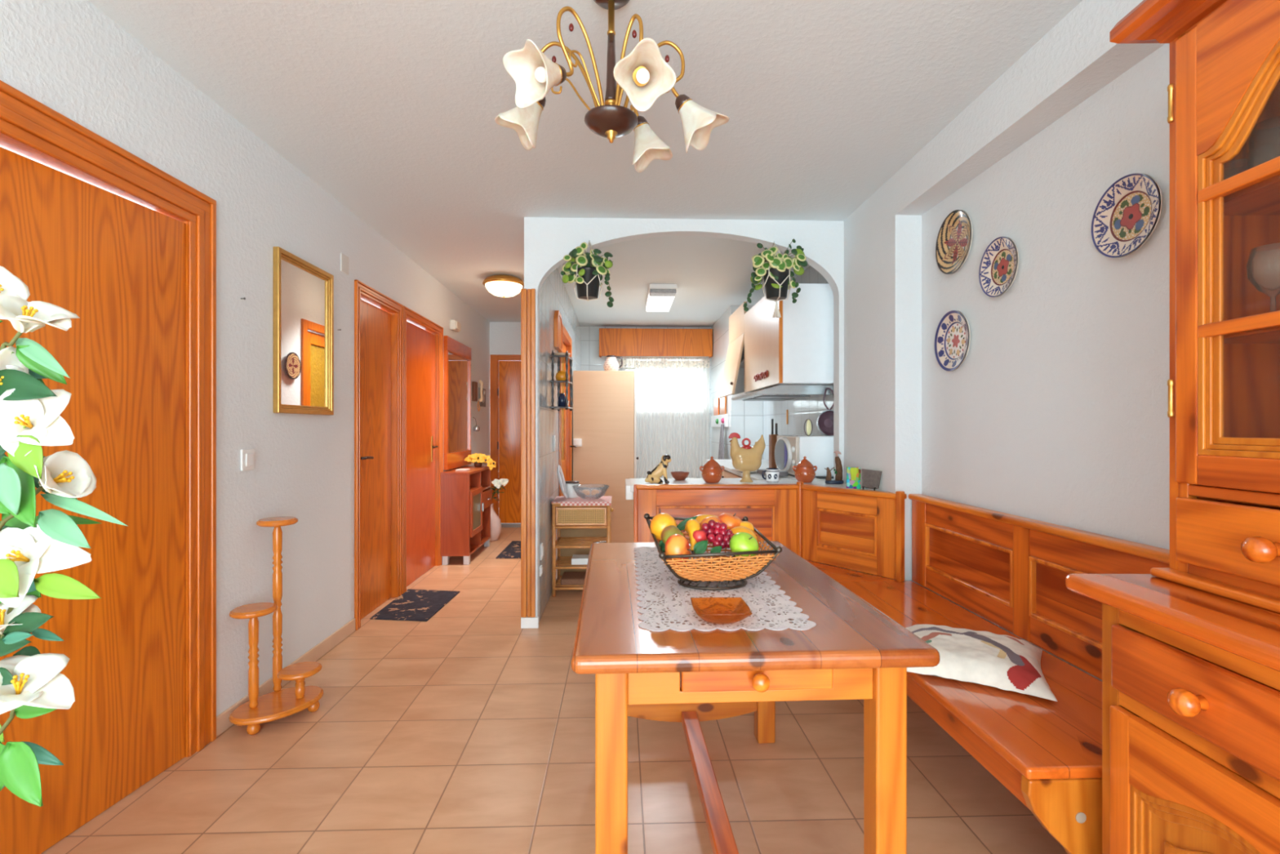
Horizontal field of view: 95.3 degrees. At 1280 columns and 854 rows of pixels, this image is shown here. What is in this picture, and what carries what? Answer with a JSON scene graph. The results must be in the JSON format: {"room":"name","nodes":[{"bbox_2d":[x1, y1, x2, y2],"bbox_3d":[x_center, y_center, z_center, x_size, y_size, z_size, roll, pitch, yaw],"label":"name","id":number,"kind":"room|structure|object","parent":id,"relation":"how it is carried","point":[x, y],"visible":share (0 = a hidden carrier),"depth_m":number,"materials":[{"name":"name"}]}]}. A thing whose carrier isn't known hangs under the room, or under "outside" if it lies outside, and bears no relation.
{"room":"dining room","nodes":[
{"label":"dining room","id":0,"kind":"room"},
{"bbox_2d":[0,266,127,806],"bbox_3d":[-1.110,0.476,0.941,0.495,1.487,0.289,0,0,-29],"label":"artificial flowers","id":1,"kind":"object","parent":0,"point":[32,684],"visible":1,"depth_m":0.94,"materials":[{"name":"fabric"}]},
{"bbox_2d":[0,0,489,715],"bbox_3d":[-1.738,-0.030,2.344,0.120,2.500,10.400,0,0,-2],"label":"wall","id":2,"kind":"structure","parent":0,"point":[68,56],"depth_m":2.55,"materials":[{"name":"paint"}]},
{"bbox_2d":[0,80,216,853],"bbox_3d":[-1.708,0.168,1.732,0.141,2.105,1.095,0,0,-2],"label":"door","id":3,"kind":"structure","parent":2,"relation":"in","point":[94,230],"depth_m":1.90,"materials":[{"name":"brown wood"}]},
{"bbox_2d":[240,448,254,471],"bbox_3d":[-1.676,0.140,2.496,0.014,0.090,0.085,0,0,-2],"label":"light switch","id":4,"kind":"object","parent":2,"relation":"attached to","point":[247,455],"visible":1,"depth_m":2.48,"materials":[{"name":"white plastic"}]},
{"bbox_2d":[273,246,333,414],"bbox_3d":[-1.683,-0.448,2.939,0.027,0.765,0.515,0,0,-2],"label":"wall mirror","id":5,"kind":"object","parent":2,"relation":"attached to","point":[304,292],"visible":1,"depth_m":2.91,"materials":[{"name":"gold metal"}]},
{"bbox_2d":[216,555,452,737],"bbox_3d":[-1.667,1.183,2.181,0.012,0.075,9.870,0,0,-2],"label":"baseboard","id":6,"kind":"structure","parent":2,"relation":"attached to","point":[223,722],"depth_m":2.95,"materials":[{"name":"tile"}]},
{"bbox_2d":[340,253,348,275],"bbox_3d":[-1.710,-0.943,3.376,0.007,0.105,0.090,0,0,-2],"label":"junction cover","id":7,"kind":"object","parent":2,"relation":"attached to","point":[344,259],"visible":1,"depth_m":3.37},
{"bbox_2d":[354,280,403,630],"bbox_3d":[-1.777,0.168,3.871,0.138,2.105,0.745,0,0,-2],"label":"door","id":8,"kind":"structure","parent":2,"relation":"in","point":[378,317],"depth_m":3.92,"materials":[{"name":"brown wood"}]},
{"bbox_2d":[403,306,443,592],"bbox_3d":[-1.802,0.168,4.728,0.145,2.105,0.940,0,0,-2],"label":"door","id":9,"kind":"structure","parent":2,"relation":"in","point":[423,339],"depth_m":4.78,"materials":[{"name":"brown wood"}]},
{"bbox_2d":[443,335,471,470],"bbox_3d":[-1.771,-0.217,5.690,0.035,1.215,0.850,0,0,-2],"label":"mirror","id":10,"kind":"object","parent":2,"relation":"attached to","point":[456,355],"visible":0.99,"depth_m":5.59,"materials":[{"name":"brown wood"}]},
{"bbox_2d":[471,379,483,411],"bbox_3d":[-1.779,-0.341,6.341,0.098,0.343,0.134,0,0,43],"label":"phone","id":11,"kind":"object","parent":2,"relation":"attached to","point":[474,384],"visible":1,"depth_m":6.33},
{"bbox_2d":[489,321,520,355],"bbox_3d":[-1.292,-0.030,7.181,1.090,2.500,0.100,0,0,-2],"label":"wall","id":12,"kind":"structure","parent":0,"point":[504,337],"depth_m":7.12,"materials":[{"name":"paint"}]},
{"bbox_2d":[489,354,520,527],"bbox_3d":[-1.331,0.170,7.150,0.990,2.100,0.080,0,0,-2],"label":"door","id":13,"kind":"structure","parent":12,"relation":"in","point":[504,370],"depth_m":7.12,"materials":[{"name":"brown wood"}]},
{"bbox_2d":[40,527,1066,853],"bbox_3d":[-0.281,1.250,2.442,4.800,0.060,10.900,0,0,-2],"label":"floor","id":14,"kind":"structure","parent":0,"point":[465,729],"depth_m":2.08,"materials":[{"name":"tile"}]},
{"bbox_2d":[228,515,324,734],"bbox_3d":[-1.518,0.810,2.460,0.301,0.819,0.337,0,0,-2],"label":"plant stand","id":15,"kind":"object","parent":14,"relation":"on","point":[278,704],"visible":1,"depth_m":2.45,"materials":[{"name":"brown wood"}]},
{"bbox_2d":[229,602,276,618],"bbox_3d":[-1.588,0.753,2.396,0.160,0.024,0.162,0,0,-2],"label":"shelf","id":16,"kind":"object","parent":15,"relation":"attached to","point":[251,611],"depth_m":2.37,"materials":[{"name":"brown wood"}]},
{"bbox_2d":[256,515,297,526],"bbox_3d":[-1.585,0.413,2.549,0.156,0.024,0.156,0,0,-2],"label":"shelf","id":17,"kind":"object","parent":15,"relation":"attached to","point":[286,520],"depth_m":2.50,"materials":[{"name":"brown wood"}]},
{"bbox_2d":[277,661,321,680],"bbox_3d":[-1.448,1.037,2.484,0.160,0.022,0.162,0,0,-2],"label":"shelf","id":18,"kind":"object","parent":15,"relation":"attached to","point":[300,670],"depth_m":2.46,"materials":[{"name":"brown wood"}]},
{"bbox_2d":[369,588,459,621],"bbox_3d":[-1.522,1.216,4.012,0.405,0.008,0.719,0,0,-2],"label":"doormat","id":19,"kind":"object","parent":14,"relation":"on","point":[417,605],"visible":1,"depth_m":3.96,"materials":[{"name":"fabric"}]},
{"bbox_2d":[440,466,492,564],"bbox_3d":[-1.629,0.810,5.574,0.296,0.820,0.850,0,0,-2],"label":"sideboard","id":20,"kind":"object","parent":14,"relation":"on","point":[466,496],"visible":0.98,"depth_m":5.15,"materials":[{"name":"brown wood"}]},
{"bbox_2d":[464,453,496,470],"bbox_3d":[-1.577,0.345,5.831,0.322,0.169,0.168,0,0,18],"label":"flower arrangement","id":21,"kind":"object","parent":20,"relation":"on","point":[480,458],"visible":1,"depth_m":5.80,"materials":[{"name":"yellow plant"}]},
{"bbox_2d":[489,478,508,541],"bbox_3d":[-1.551,0.881,6.242,0.361,0.677,0.224,0,0,34],"label":"floor vase","id":22,"kind":"object","parent":14,"relation":"on","point":[495,524],"visible":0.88,"depth_m":6.21,"materials":[{"name":"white ceramic"}]},
{"bbox_2d":[495,540,520,558],"bbox_3d":[-1.072,1.216,5.808,0.560,0.008,0.820,0,0,-2],"label":"doormat","id":23,"kind":"object","parent":14,"relation":"on","point":[513,550],"visible":0.44,"depth_m":5.68,"materials":[{"name":"fabric"}]},
{"bbox_2d":[551,502,613,596],"bbox_3d":[-0.420,0.883,4.381,0.443,0.674,0.365,0,0,-2],"label":"shelf unit","id":24,"kind":"object","parent":14,"relation":"on","point":[578,526],"visible":0.74,"depth_m":4.21,"materials":[{"name":"brown wood"}]},
{"bbox_2d":[555,577,583,586],"bbox_3d":[-0.429,1.160,4.381,0.394,0.011,0.234,0,0,-2],"label":"slatted shelf","id":25,"kind":"object","parent":24,"relation":"attached to","point":[557,578],"depth_m":4.27,"materials":[{"name":"brown wood"}]},
{"bbox_2d":[555,557,586,565],"bbox_3d":[-0.429,1.010,4.381,0.394,0.011,0.234,0,0,-2],"label":"slatted shelf","id":26,"kind":"object","parent":24,"relation":"attached to","point":[559,561],"depth_m":4.37,"materials":[{"name":"brown wood"}]},
{"bbox_2d":[560,571,586,584],"bbox_3d":[-0.424,1.132,4.373,0.320,0.044,0.230,0,0,-2],"label":"wicker tray","id":27,"kind":"object","parent":24,"relation":"on","point":[568,577],"visible":0.56,"depth_m":4.28,"materials":[{"name":"wicker"}]},
{"bbox_2d":[571,554,589,564],"bbox_3d":[-0.402,0.981,4.319,0.200,0.046,0.140,0,0,-2],"label":"box","id":28,"kind":"object","parent":24,"relation":"on","point":[576,559],"visible":0.56,"depth_m":4.25,"materials":[{"name":"plastic"}]},
{"bbox_2d":[555,537,606,545],"bbox_3d":[-0.429,0.860,4.381,0.394,0.011,0.234,0,0,-2],"label":"slatted shelf","id":29,"kind":"object","parent":24,"relation":"attached to","point":[559,541],"depth_m":4.38,"materials":[{"name":"brown wood"}]},
{"bbox_2d":[551,495,612,505],"bbox_3d":[-0.428,0.552,4.377,0.428,0.025,0.366,0,0,-2],"label":"table cloth","id":30,"kind":"object","parent":24,"relation":"on","point":[603,500],"visible":0.96,"depth_m":4.26,"materials":[{"name":"fabric"}]},
{"bbox_2d":[557,464,568,498],"bbox_3d":[-0.576,0.406,4.333,0.076,0.251,0.233,0,0,-2],"label":"serving tray","id":31,"kind":"object","parent":30,"relation":"on","point":[560,474],"visible":1,"depth_m":4.38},
{"bbox_2d":[564,480,579,497],"bbox_3d":[-0.523,0.477,4.490,0.112,0.124,0.112,0,0,-2],"label":"canister","id":32,"kind":"object","parent":30,"relation":"on","point":[571,493],"visible":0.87,"depth_m":4.44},
{"bbox_2d":[572,484,608,499],"bbox_3d":[-0.369,0.489,4.360,0.278,0.100,0.278,0,0,-2],"label":"glass bowl","id":33,"kind":"object","parent":30,"relation":"on","point":[603,489],"visible":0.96,"depth_m":4.29,"materials":[{"name":"clear"}]},
{"bbox_2d":[573,370,638,542],"bbox_3d":[-0.356,0.325,6.232,0.668,1.790,0.620,0,0,-2],"label":"refrigerator","id":34,"kind":"object","parent":14,"relation":"on","point":[604,402],"visible":0.66,"depth_m":5.92,"materials":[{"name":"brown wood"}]},
{"bbox_2d":[603,355,622,370],"bbox_3d":[-0.300,-0.659,6.147,0.174,0.179,0.164,0,0,-43],"label":"ceramic jug","id":35,"kind":"object","parent":34,"relation":"on","point":[611,363],"visible":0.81,"depth_m":6.09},
{"bbox_2d":[633,484,798,553],"bbox_3d":[0.448,0.777,3.184,0.962,0.885,0.525,0,0,-1],"label":"bench","id":36,"kind":"object","parent":14,"relation":"on","point":[771,508],"visible":0.41,"depth_m":3.40,"materials":[{"name":"brown wood"}]},
{"bbox_2d":[570,541,939,853],"bbox_3d":[0.214,0.840,1.765,0.765,0.760,1.170,0,0,-3],"label":"dining table","id":37,"kind":"object","parent":14,"relation":"on","point":[854,650],"visible":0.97,"depth_m":1.25,"materials":[{"name":"brown wood"}]},
{"bbox_2d":[634,546,816,631],"bbox_3d":[0.194,0.459,1.775,0.414,0.002,0.924,0,0,-1],"label":"table runner","id":38,"kind":"object","parent":37,"relation":"on","point":[677,612],"visible":0.52,"depth_m":1.52,"materials":[{"name":"white fabric"}]},
{"bbox_2d":[644,513,782,590],"bbox_3d":[0.203,0.366,1.738,0.352,0.181,0.306,0,0,-6],"label":"fruit basket","id":39,"kind":"object","parent":38,"relation":"on","point":[723,570],"visible":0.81,"depth_m":1.61,"materials":[{"name":"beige wicker"}]},
{"bbox_2d":[649,508,676,540],"bbox_3d":[0.070,0.293,1.743,0.080,0.097,0.081,0,0,-2],"label":"orange","id":40,"kind":"object","parent":39,"relation":"in","point":[660,521],"visible":0.69,"depth_m":1.72,"materials":[{"name":"food"}]},
{"bbox_2d":[660,524,685,544],"bbox_3d":[0.098,0.324,1.694,0.075,0.076,0.074,0,0,-2],"label":"mango","id":41,"kind":"object","parent":39,"relation":"in","point":[668,531],"visible":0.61,"depth_m":1.67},
{"bbox_2d":[665,533,690,564],"bbox_3d":[0.105,0.342,1.624,0.072,0.088,0.076,0,0,-2],"label":"peach","id":42,"kind":"object","parent":39,"relation":"in","point":[676,544],"visible":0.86,"depth_m":1.60,"materials":[{"name":"food"}]},
{"bbox_2d":[684,519,700,554],"bbox_3d":[0.158,0.319,1.712,0.044,0.091,0.108,0,0,-2],"label":"banana","id":43,"kind":"object","parent":39,"relation":"in","point":[691,525],"visible":0.82,"depth_m":1.71,"materials":[{"name":"food"}]},
{"bbox_2d":[692,529,706,542],"bbox_3d":[0.172,0.320,1.697,0.043,0.039,0.043,0,0,-2],"label":"plum","id":44,"kind":"object","parent":39,"relation":"in","point":[698,535],"visible":0.73,"depth_m":1.68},
{"bbox_2d":[693,540,707,553],"bbox_3d":[0.175,0.341,1.649,0.047,0.036,0.019,0,0,-27],"label":"leaf","id":45,"kind":"object","parent":39,"relation":"in","point":[700,547],"visible":0.9,"depth_m":1.65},
{"bbox_2d":[701,519,734,548],"bbox_3d":[0.230,0.313,1.707,0.101,0.083,0.065,0,0,26],"label":"grape bunch","id":46,"kind":"object","parent":39,"relation":"in","point":[717,533],"visible":0.91,"depth_m":1.70,"materials":[{"name":"food"}]},
{"bbox_2d":[717,512,742,529],"bbox_3d":[0.280,0.305,1.820,0.088,0.075,0.078,0,0,-2],"label":"orange","id":47,"kind":"object","parent":39,"relation":"in","point":[732,521],"visible":0.44,"depth_m":1.79,"materials":[{"name":"food"}]},
{"bbox_2d":[728,532,759,559],"bbox_3d":[0.294,0.336,1.651,0.083,0.076,0.076,0,0,-2],"label":"apple","id":48,"kind":"object","parent":39,"relation":"in","point":[740,541],"visible":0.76,"depth_m":1.63,"materials":[{"name":"food"}]},
{"bbox_2d":[730,526,757,541],"bbox_3d":[0.306,0.333,1.741,0.090,0.076,0.077,0,0,-2],"label":"banana","id":49,"kind":"object","parent":39,"relation":"in","point":[735,530],"visible":0.38,"depth_m":1.72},
{"bbox_2d":[690,597,752,624],"bbox_3d":[0.190,0.440,1.382,0.132,0.034,0.132,0,0,-2],"label":"glass ashtray","id":50,"kind":"object","parent":38,"relation":"on","point":[743,611],"visible":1,"depth_m":1.36,"materials":[{"name":"orange"}]},
{"bbox_2d":[705,458,833,479],"bbox_3d":[1.024,0.779,4.964,0.617,0.881,2.335,0,0,-2],"label":"countertop","id":51,"kind":"structure","parent":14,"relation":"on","point":[727,473],"depth_m":4.73,"materials":[{"name":"white stone"}]},
{"bbox_2d":[768,418,777,467],"bbox_3d":[1.062,0.137,4.638,0.055,0.403,0.090,0,0,-2],"label":"knife block","id":52,"kind":"object","parent":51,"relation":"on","point":[772,437],"visible":0.81,"depth_m":4.59,"materials":[{"name":"brown wood"}]},
{"bbox_2d":[774,435,833,475],"bbox_3d":[1.179,0.201,4.146,0.351,0.277,0.490,0,0,-2],"label":"microwave","id":53,"kind":"object","parent":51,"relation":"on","point":[789,450],"visible":0.83,"depth_m":3.90,"materials":[{"name":"white plastic"}]},
{"bbox_2d":[796,481,906,582],"bbox_3d":[0.986,0.770,3.061,0.432,0.900,0.644,0,0,-37],"label":"bench","id":54,"kind":"object","parent":14,"relation":"on","point":[859,530],"visible":0.88,"depth_m":3.13,"materials":[{"name":"brown wood"}]},
{"bbox_2d":[837,493,1169,853],"bbox_3d":[1.143,0.777,2.122,0.590,0.885,1.617,0,0,-2],"label":"bench","id":55,"kind":"object","parent":14,"relation":"on","point":[1011,571],"visible":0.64,"depth_m":1.84,"materials":[{"name":"brown wood"}]},
{"bbox_2d":[906,623,1057,701],"bbox_3d":[1.073,0.729,1.901,0.430,0.079,0.430,0,0,30],"label":"cushion","id":56,"kind":"object","parent":55,"relation":"on","point":[1004,662],"visible":0.86,"depth_m":1.78,"materials":[{"name":"fabric"}]},
{"bbox_2d":[1065,0,1279,853],"bbox_3d":[1.182,0.158,0.681,0.525,2.125,1.264,0,0,1],"label":"tall cabinet","id":57,"kind":"object","parent":14,"relation":"on","point":[1191,647],"visible":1,"depth_m":1.14,"materials":[{"name":"orange wood"}]},
{"bbox_2d":[1065,573,1279,671],"bbox_3d":[1.182,0.339,0.692,0.525,0.037,1.182,0,0,1],"label":"countertop","id":58,"kind":"structure","parent":57,"relation":"on","point":[1250,632],"depth_m":1.03,"materials":[{"name":"orange wood"}]},
{"bbox_2d":[1223,326,1279,343],"bbox_3d":[1.289,-0.184,0.689,0.270,0.016,1.080,0,0,1],"label":"shelf","id":59,"kind":"object","parent":57,"relation":"attached to","point":[1269,335],"depth_m":1.15,"materials":[{"name":"orange wood"}]},
{"bbox_2d":[1223,174,1279,215],"bbox_3d":[1.289,-0.454,0.689,0.270,0.016,1.080,0,0,1],"label":"shelf","id":60,"kind":"object","parent":57,"relation":"attached to","point":[1262,198],"depth_m":1.15,"materials":[{"name":"orange wood"}]},
{"bbox_2d":[1245,242,1279,311],"bbox_3d":[1.206,-0.268,1.111,0.072,0.150,0.072,0,0,-2],"label":"wine glass","id":61,"kind":"object","parent":57,"relation":"on","point":[1251,277],"visible":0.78,"depth_m":1.12,"materials":[{"name":"white"}]},
{"bbox_2d":[1248,115,1279,164],"bbox_3d":[1.277,-0.538,1.175,0.072,0.150,0.072,0,0,-2],"label":"wine glass","id":62,"kind":"object","parent":57,"relation":"on","point":[1251,143],"visible":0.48,"depth_m":1.19,"materials":[{"name":"white"}]},
{"bbox_2d":[539,267,581,620],"bbox_3d":[-0.697,-0.030,5.541,0.011,2.500,3.778,0,0,-2],"label":"wall","id":63,"kind":"structure","parent":0,"point":[553,295],"depth_m":4.18,"materials":[{"name":"grey paint"}]},
{"bbox_2d":[554,310,562,352],"bbox_3d":[-0.646,-0.755,4.621,0.032,0.290,0.360,0,0,-2],"label":"cutting board","id":64,"kind":"object","parent":63,"relation":"attached to","point":[557,317],"visible":0.98,"depth_m":4.50,"materials":[{"name":"brown wood"}]},
{"bbox_2d":[549,350,573,410],"bbox_3d":[-0.576,-0.338,4.363,0.145,0.425,0.439,0,0,-2],"label":"wall shelf","id":65,"kind":"object","parent":63,"relation":"attached to","point":[558,359],"visible":0.97,"depth_m":4.18,"materials":[{"name":"brown wood"}]},
{"bbox_2d":[87,0,1082,327],"bbox_3d":[-0.080,-1.330,2.424,3.500,0.100,10.550,0,0,-2],"label":"ceiling","id":66,"kind":"structure","parent":0,"point":[391,108],"depth_m":2.32,"materials":[{"name":"paint"}]},
{"bbox_2d":[482,274,524,297],"bbox_3d":[-1.165,-1.192,4.994,0.356,0.173,0.356,0,0,-2],"label":"ceiling lamp","id":67,"kind":"object","parent":66,"relation":"attached to","point":[504,286],"visible":0.98,"depth_m":4.88,"materials":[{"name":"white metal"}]},
{"bbox_2d":[494,0,729,173],"bbox_3d":[-0.066,-1.056,1.710,0.678,0.446,0.506,0,0,-21],"label":"chandelier","id":68,"kind":"object","parent":66,"relation":"hanging from","point":[643,74],"visible":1,"depth_m":1.68,"materials":[{"name":"glass"}]},
{"bbox_2d":[645,284,677,311],"bbox_3d":[0.195,-1.237,5.635,0.250,0.084,0.850,0,0,-2],"label":"kitchen light","id":69,"kind":"object","parent":66,"relation":"attached to","point":[660,298],"visible":1,"depth_m":5.39,"materials":[{"name":"white plastic"}]},
{"bbox_2d":[645,295,675,311],"bbox_3d":[0.192,-1.215,5.709,0.236,0.040,0.680,0,0,-2],"label":"diffuser","id":70,"kind":"object","parent":69,"relation":"attached to","point":[653,303],"depth_m":5.67,"materials":[{"name":"white"}]},
{"bbox_2d":[895,0,1165,215],"bbox_3d":[1.473,-1.175,0.149,0.185,0.210,5.600,0,0,-2],"label":"beam","id":71,"kind":"structure","parent":66,"relation":"attached to","point":[1076,59],"depth_m":2.02,"materials":[{"name":"paint"}]},
{"bbox_2d":[581,326,711,459],"bbox_3d":[0.263,-0.030,7.523,2.220,2.500,0.120,0,0,-2],"label":"wall","id":72,"kind":"structure","parent":0,"point":[590,359],"depth_m":7.44,"materials":[{"name":"white tile"}]},
{"bbox_2d":[599,328,712,358],"bbox_3d":[0.197,-1.058,7.375,1.420,0.345,0.169,0,0,-2],"label":"pelmet","id":73,"kind":"object","parent":72,"relation":"attached to","point":[612,341],"visible":0.99,"depth_m":7.29,"materials":[{"name":"brown wood"}]},
{"bbox_2d":[622,355,706,370],"bbox_3d":[0.314,-0.545,7.497,1.120,0.730,0.125,0,0,-2],"label":"window","id":74,"kind":"structure","parent":72,"relation":"in","point":[640,357],"depth_m":7.47,"materials":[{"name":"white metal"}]},
{"bbox_2d":[524,217,844,622],"bbox_3d":[0.278,-0.030,3.636,1.975,2.500,0.090,0,0,-2],"label":"wall","id":75,"kind":"structure","parent":0,"point":[547,240],"depth_m":3.60,"materials":[{"name":"paint"}]},
{"bbox_2d":[520,288,535,617],"bbox_3d":[-0.681,0.158,3.579,0.086,1.995,0.082,0,0,-2],"label":"trim","id":76,"kind":"structure","parent":75,"relation":"attached to","point":[531,292],"depth_m":3.54,"materials":[{"name":"brown wood"}]},
{"bbox_2d":[520,616,538,628],"bbox_3d":[-0.670,1.188,3.546,0.105,0.064,0.025,0,0,-2],"label":"baseboard","id":77,"kind":"structure","parent":75,"relation":"attached to","point":[526,622],"depth_m":3.53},
{"bbox_2d":[560,240,613,307],"bbox_3d":[-0.320,-0.920,3.458,0.278,0.426,0.209,0,0,34],"label":"hanging plant","id":78,"kind":"object","parent":75,"relation":"hanging from","point":[587,269],"visible":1,"depth_m":3.42,"materials":[{"name":"green plant"}]},
{"bbox_2d":[742,238,807,318],"bbox_3d":[0.808,-0.898,3.493,0.366,0.481,0.198,0,0,-19],"label":"hanging plant","id":79,"kind":"object","parent":75,"relation":"hanging from","point":[775,268],"visible":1,"depth_m":3.46,"materials":[{"name":"green plant"}]},
{"bbox_2d":[711,305,763,459],"bbox_3d":[1.166,-0.030,6.817,0.460,2.500,1.350,0,0,-2],"label":"wall","id":80,"kind":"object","parent":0,"point":[745,418],"visible":0.36,"depth_m":6.33,"materials":[{"name":"white tile"}]},
{"bbox_2d":[616,356,711,478],"bbox_3d":[0.267,0.110,7.388,1.260,1.980,0.048,0,0,-2],"label":"curtain","id":81,"kind":"object","parent":80,"relation":"attached to","point":[673,396],"visible":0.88,"depth_m":7.40,"materials":[{"name":"white fabric"}]},
{"bbox_2d":[711,413,728,426],"bbox_3d":[0.910,-0.070,6.809,0.051,0.140,1.050,0,0,-2],"label":"wall hook rack","id":82,"kind":"object","parent":80,"relation":"attached to","point":[716,420],"visible":1,"depth_m":6.71,"materials":[{"name":"white plastic"}]},
{"bbox_2d":[717,424,724,459],"bbox_3d":[0.897,0.180,6.418,0.044,0.421,0.417,0,0,-2],"label":"kitchen towel","id":83,"kind":"object","parent":82,"relation":"hanging from","point":[721,450],"visible":0.89,"depth_m":6.38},
{"bbox_2d":[844,173,921,586],"bbox_3d":[1.405,-0.030,3.288,0.255,2.500,0.680,0,0,-2],"label":"wall column","id":84,"kind":"structure","parent":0,"point":[882,248],"depth_m":3.07,"materials":[{"name":"paint"}]},
{"bbox_2d":[763,43,1169,680],"bbox_3d":[1.515,-0.030,1.701,0.140,2.500,8.900,0,0,-2],"label":"wall","id":85,"kind":"structure","parent":0,"point":[1055,411],"depth_m":2.01,"materials":[{"name":"paint"}]},
{"bbox_2d":[718,302,748,398],"bbox_3d":[1.048,-0.682,5.385,0.544,0.797,0.705,0,0,-2],"label":"upper cabinet","id":86,"kind":"object","parent":85,"relation":"attached to","point":[732,384],"visible":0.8,"depth_m":5.38,"materials":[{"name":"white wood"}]},
{"bbox_2d":[744,283,833,392],"bbox_3d":[1.127,-0.632,4.471,0.447,0.675,1.116,0,0,-2],"label":"upper cabinet","id":87,"kind":"object","parent":85,"relation":"attached to","point":[796,347],"visible":0.91,"depth_m":3.93,"materials":[{"name":"white wood"}]},
{"bbox_2d":[730,384,833,400],"bbox_3d":[1.066,-0.256,4.497,0.564,0.075,0.920,0,0,-2],"label":"hood","id":88,"kind":"object","parent":87,"relation":"attached to","point":[780,392],"visible":0.84,"depth_m":4.04,"materials":[{"name":"metal"}]},
{"bbox_2d":[816,387,833,435],"bbox_3d":[1.302,-0.103,4.019,0.184,0.337,0.047,0,0,-6],"label":"frying pan","id":89,"kind":"object","parent":85,"relation":"hanging from","point":[825,422],"visible":0.73,"depth_m":4.02,"materials":[{"name":"metal"}]},
{"bbox_2d":[934,310,970,370],"bbox_3d":[1.417,-0.388,2.630,0.035,0.270,0.270,0,0,-2],"label":"ceramic plate","id":90,"kind":"object","parent":85,"relation":"attached to","point":[953,334],"visible":1,"depth_m":2.65,"materials":[{"name":"ceramic"}]},
{"bbox_2d":[935,209,972,274],"bbox_3d":[1.418,-0.828,2.618,0.035,0.276,0.276,0,0,-2],"label":"ceramic plate","id":91,"kind":"object","parent":85,"relation":"attached to","point":[954,238],"visible":1,"depth_m":2.63,"materials":[{"name":"ceramic"}]},
{"bbox_2d":[978,236,1018,297],"bbox_3d":[1.428,-0.631,2.306,0.035,0.230,0.230,0,0,-2],"label":"ceramic plate","id":92,"kind":"object","parent":85,"relation":"attached to","point":[999,264],"visible":1,"depth_m":2.32,"materials":[{"name":"ceramic"}]},
{"bbox_2d":[1091,173,1162,257],"bbox_3d":[1.447,-0.623,1.727,0.035,0.234,0.234,0,0,-2],"label":"ceramic plate","id":93,"kind":"object","parent":85,"relation":"attached to","point":[1128,212],"visible":1,"depth_m":1.73,"materials":[{"name":"ceramic"}]},
{"bbox_3d":[0.603,0.802,3.652,1.265,0.835,0.100,0,0,-2],"label":"wall","id":94,"kind":"structure","parent":0,"visible":0},
{"bbox_2d":[625,478,873,499],"bbox_3d":[0.628,0.388,3.606,1.555,0.085,0.709,0,0,16],"label":"countertop","id":95,"kind":"structure","parent":94,"relation":"on","point":[629,482],"depth_m":3.60,"materials":[{"name":"stone"}]},
{"bbox_2d":[644,454,671,483],"bbox_3d":[0.110,0.256,3.566,0.162,0.176,0.093,0,0,-2],"label":"dog figurine","id":96,"kind":"object","parent":95,"relation":"on","point":[653,477],"visible":1,"depth_m":3.54,"materials":[{"name":"ceramic"}]},
{"bbox_2d":[670,471,689,479],"bbox_3d":[0.261,0.320,3.811,0.124,0.050,0.124,0,0,-2],"label":"clay bowl","id":97,"kind":"object","parent":95,"relation":"on","point":[677,475],"visible":1,"depth_m":3.77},
{"bbox_2d":[699,456,724,483],"bbox_3d":[0.447,0.264,3.615,0.130,0.163,0.130,0,0,43],"label":"clay pot","id":98,"kind":"object","parent":95,"relation":"on","point":[712,473],"visible":1,"depth_m":3.57,"materials":[{"name":"ceramic"}]},
{"bbox_2d":[728,432,765,482],"bbox_3d":[0.675,0.190,3.684,0.234,0.310,0.119,0,0,-2],"label":"rooster figurine","id":99,"kind":"object","parent":95,"relation":"on","point":[745,459],"visible":1,"depth_m":3.65,"materials":[{"name":"beige ceramic"}]},
{"bbox_2d":[761,467,779,482],"bbox_3d":[0.823,0.302,3.652,0.099,0.086,0.087,0,0,32],"label":"patterned mug","id":100,"kind":"object","parent":95,"relation":"on","point":[772,474],"visible":1,"depth_m":3.62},
{"bbox_2d":[792,456,817,482],"bbox_3d":[1.027,0.264,3.634,0.130,0.163,0.130,0,0,43],"label":"clay pot","id":101,"kind":"object","parent":95,"relation":"on","point":[805,472],"visible":0.99,"depth_m":3.59,"materials":[{"name":"ceramic"}]},
{"bbox_2d":[824,450,844,484],"bbox_3d":[1.178,0.244,3.541,0.117,0.201,0.062,0,0,-2],"label":"driftwood sculpture","id":102,"kind":"object","parent":95,"relation":"on","point":[838,477],"visible":1,"depth_m":3.53,"materials":[{"name":"brown wood"}]},
{"bbox_2d":[846,466,860,488],"bbox_3d":[1.192,0.284,3.255,0.076,0.120,0.032,0,0,-2],"label":"block","id":103,"kind":"object","parent":95,"relation":"on","point":[853,473],"visible":0.82,"depth_m":3.25,"materials":[{"name":"paint"}]},
{"bbox_2d":[861,468,881,490],"bbox_3d":[1.238,0.285,3.118,0.040,0.117,0.110,0,0,-40],"label":"plaque","id":104,"kind":"object","parent":95,"relation":"on","point":[871,479],"visible":0.88,"depth_m":3.12,"materials":[{"name":"stone"}]},
{"bbox_3d":[-0.738,-0.030,5.539,0.070,2.500,3.780,0,0,-2],"label":"wall partition","id":105,"kind":"structure","parent":0,"visible":0},
{"bbox_2d":[559,324,576,496],"bbox_3d":[-0.696,0.170,5.340,0.176,2.100,1.080,0,0,-2],"label":"door","id":106,"kind":"structure","parent":105,"relation":"in","point":[566,446],"depth_m":5.73,"materials":[{"name":"brown wood"}]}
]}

